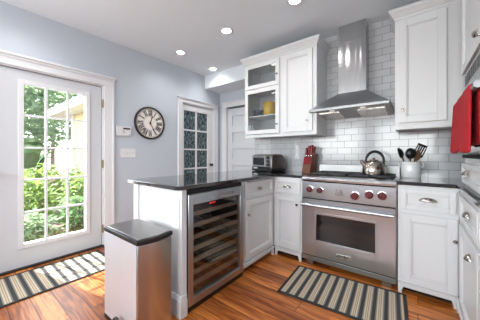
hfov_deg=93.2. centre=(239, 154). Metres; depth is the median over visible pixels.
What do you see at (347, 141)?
wall
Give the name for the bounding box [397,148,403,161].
serving spoon
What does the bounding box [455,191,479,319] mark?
base cabinet
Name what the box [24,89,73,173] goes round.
tree
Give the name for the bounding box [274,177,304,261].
base cabinet
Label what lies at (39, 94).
tree
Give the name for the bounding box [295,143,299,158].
outlet plate
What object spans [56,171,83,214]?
bush
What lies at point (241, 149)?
door
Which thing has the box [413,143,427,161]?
slotted turner
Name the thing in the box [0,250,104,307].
striped rug
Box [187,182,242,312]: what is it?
wine cooler
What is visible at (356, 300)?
striped rug
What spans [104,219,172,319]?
trash can
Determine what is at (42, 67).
door frame
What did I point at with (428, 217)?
base cabinet
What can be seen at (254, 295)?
floor
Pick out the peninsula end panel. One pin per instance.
(166, 208)
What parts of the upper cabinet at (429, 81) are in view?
door, light rail, crown moulding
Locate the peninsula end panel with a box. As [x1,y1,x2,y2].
[134,184,187,319]
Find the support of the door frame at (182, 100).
attached to the wall at (142, 80)
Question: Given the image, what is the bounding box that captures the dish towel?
[450,84,479,153]
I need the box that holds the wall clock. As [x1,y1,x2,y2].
[134,107,164,138]
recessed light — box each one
[175,50,185,54]
[208,67,217,70]
[220,27,232,34]
[286,0,302,5]
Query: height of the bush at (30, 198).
0.947 m
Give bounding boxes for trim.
[0,244,103,275]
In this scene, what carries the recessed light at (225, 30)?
in the ceiling
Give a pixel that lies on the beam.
(231, 79)
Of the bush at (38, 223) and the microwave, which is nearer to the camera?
the microwave
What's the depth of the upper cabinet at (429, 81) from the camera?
1.93 m
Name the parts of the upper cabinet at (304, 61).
door, light rail, crown moulding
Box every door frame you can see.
[0,49,115,245]
[177,95,218,174]
[221,98,244,170]
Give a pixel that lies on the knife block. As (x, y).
(310, 162)
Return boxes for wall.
[0,1,219,223]
[220,88,244,171]
[255,19,464,178]
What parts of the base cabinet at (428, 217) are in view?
cup pull, drawer, door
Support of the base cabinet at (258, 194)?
on the floor
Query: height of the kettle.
0.233 m
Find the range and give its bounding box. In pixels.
[300,164,399,287]
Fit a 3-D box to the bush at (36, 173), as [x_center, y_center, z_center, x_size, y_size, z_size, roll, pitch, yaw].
[-4.067,0.725,4.676,0.989,1.118,0.954,0,0,38]
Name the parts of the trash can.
panel, lid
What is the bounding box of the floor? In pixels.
[0,245,459,319]
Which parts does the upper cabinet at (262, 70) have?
crown moulding, door, door, light rail, panel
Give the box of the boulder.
[48,173,65,194]
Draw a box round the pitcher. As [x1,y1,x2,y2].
[263,101,274,114]
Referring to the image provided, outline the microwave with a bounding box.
[463,50,479,153]
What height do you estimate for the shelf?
0.018 m
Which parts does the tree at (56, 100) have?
crown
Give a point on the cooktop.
(334, 179)
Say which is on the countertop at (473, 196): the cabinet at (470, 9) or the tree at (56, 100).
the cabinet at (470, 9)
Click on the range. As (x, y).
(350, 216)
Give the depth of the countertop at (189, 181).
2.09 m
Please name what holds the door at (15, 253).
in the wall at (142, 80)
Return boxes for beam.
[205,64,244,93]
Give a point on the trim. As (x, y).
(101, 245)
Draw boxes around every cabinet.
[240,47,288,138]
[241,177,274,268]
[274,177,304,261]
[279,34,330,136]
[388,0,464,132]
[398,185,458,309]
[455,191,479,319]
[461,0,479,193]
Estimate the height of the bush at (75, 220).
0.711 m
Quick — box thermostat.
[116,126,130,135]
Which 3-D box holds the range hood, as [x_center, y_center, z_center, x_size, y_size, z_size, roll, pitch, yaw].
[1.187,-0.929,2.447,0.757,1.020,0.420,0,0,38]
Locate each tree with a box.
[24,85,63,142]
[24,86,65,177]
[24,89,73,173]
[60,92,77,140]
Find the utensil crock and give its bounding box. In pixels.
[398,161,423,177]
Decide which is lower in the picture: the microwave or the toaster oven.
the toaster oven
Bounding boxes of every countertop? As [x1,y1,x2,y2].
[128,169,309,190]
[398,177,479,207]
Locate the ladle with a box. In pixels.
[405,148,416,161]
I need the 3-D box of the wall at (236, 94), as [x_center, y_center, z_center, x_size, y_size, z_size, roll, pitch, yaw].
[0.085,-0.155,4.184,1.110,2.570,0.150,0,0,38]
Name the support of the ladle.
in the utensil crock
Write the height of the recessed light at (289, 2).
0.009 m
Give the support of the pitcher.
on the upper cabinet at (262, 70)
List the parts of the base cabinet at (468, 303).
cup pull, cup pull, drawer, door, drawer, door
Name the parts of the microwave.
vent panel, handle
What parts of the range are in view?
knob, knob, display plate, window trim, handle, oven door, kick panel, control panel, knob, knob, knob, leg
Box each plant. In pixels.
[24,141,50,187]
[24,145,53,181]
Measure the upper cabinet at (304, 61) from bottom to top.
1.084 m
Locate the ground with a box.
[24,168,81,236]
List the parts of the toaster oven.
oven door, control panel, panel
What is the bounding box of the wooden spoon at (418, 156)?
[414,150,420,161]
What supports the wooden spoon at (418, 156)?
in the utensil crock
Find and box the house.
[44,95,83,196]
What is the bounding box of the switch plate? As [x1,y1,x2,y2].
[120,149,135,157]
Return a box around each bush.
[24,163,65,211]
[24,176,58,229]
[24,206,57,241]
[52,193,83,234]
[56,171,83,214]
[62,165,83,193]
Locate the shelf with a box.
[249,114,274,120]
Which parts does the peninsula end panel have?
panel, corner post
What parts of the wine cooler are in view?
control panel, glass pane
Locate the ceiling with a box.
[0,0,420,75]
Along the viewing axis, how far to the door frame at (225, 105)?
4.36 m
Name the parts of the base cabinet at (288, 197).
drawer, door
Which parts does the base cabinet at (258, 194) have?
drawer, door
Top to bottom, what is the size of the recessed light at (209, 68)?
0.009 m
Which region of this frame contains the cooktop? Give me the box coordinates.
[302,174,399,186]
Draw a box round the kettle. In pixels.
[360,150,385,174]
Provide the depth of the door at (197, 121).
4.06 m
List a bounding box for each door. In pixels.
[0,66,103,272]
[183,104,212,174]
[228,106,254,170]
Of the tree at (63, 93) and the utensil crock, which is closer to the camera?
the utensil crock
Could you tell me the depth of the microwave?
1.28 m
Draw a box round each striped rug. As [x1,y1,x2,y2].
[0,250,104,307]
[277,265,408,319]
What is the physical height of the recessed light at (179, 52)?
0.009 m
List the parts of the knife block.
panel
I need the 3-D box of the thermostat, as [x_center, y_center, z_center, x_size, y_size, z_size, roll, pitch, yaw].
[-1.535,-0.315,2.998,0.024,0.120,0.187,0,0,38]
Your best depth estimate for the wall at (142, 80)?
3.02 m
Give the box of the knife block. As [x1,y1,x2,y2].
[302,154,317,172]
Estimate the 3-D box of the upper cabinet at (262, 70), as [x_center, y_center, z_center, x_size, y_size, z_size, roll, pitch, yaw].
[0.360,-0.772,3.106,0.597,1.084,0.404,0,0,38]
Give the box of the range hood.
[309,18,393,120]
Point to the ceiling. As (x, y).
(157, 29)
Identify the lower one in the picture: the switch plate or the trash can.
the trash can
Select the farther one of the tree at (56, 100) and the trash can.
the tree at (56, 100)
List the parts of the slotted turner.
blade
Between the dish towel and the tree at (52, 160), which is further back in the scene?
the tree at (52, 160)
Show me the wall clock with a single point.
(149, 123)
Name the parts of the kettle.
handle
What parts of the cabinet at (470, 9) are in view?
door, drawer, knob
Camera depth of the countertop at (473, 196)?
1.76 m
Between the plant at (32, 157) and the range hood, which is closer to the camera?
the range hood
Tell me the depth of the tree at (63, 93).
10.80 m
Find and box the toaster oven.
[252,154,284,171]

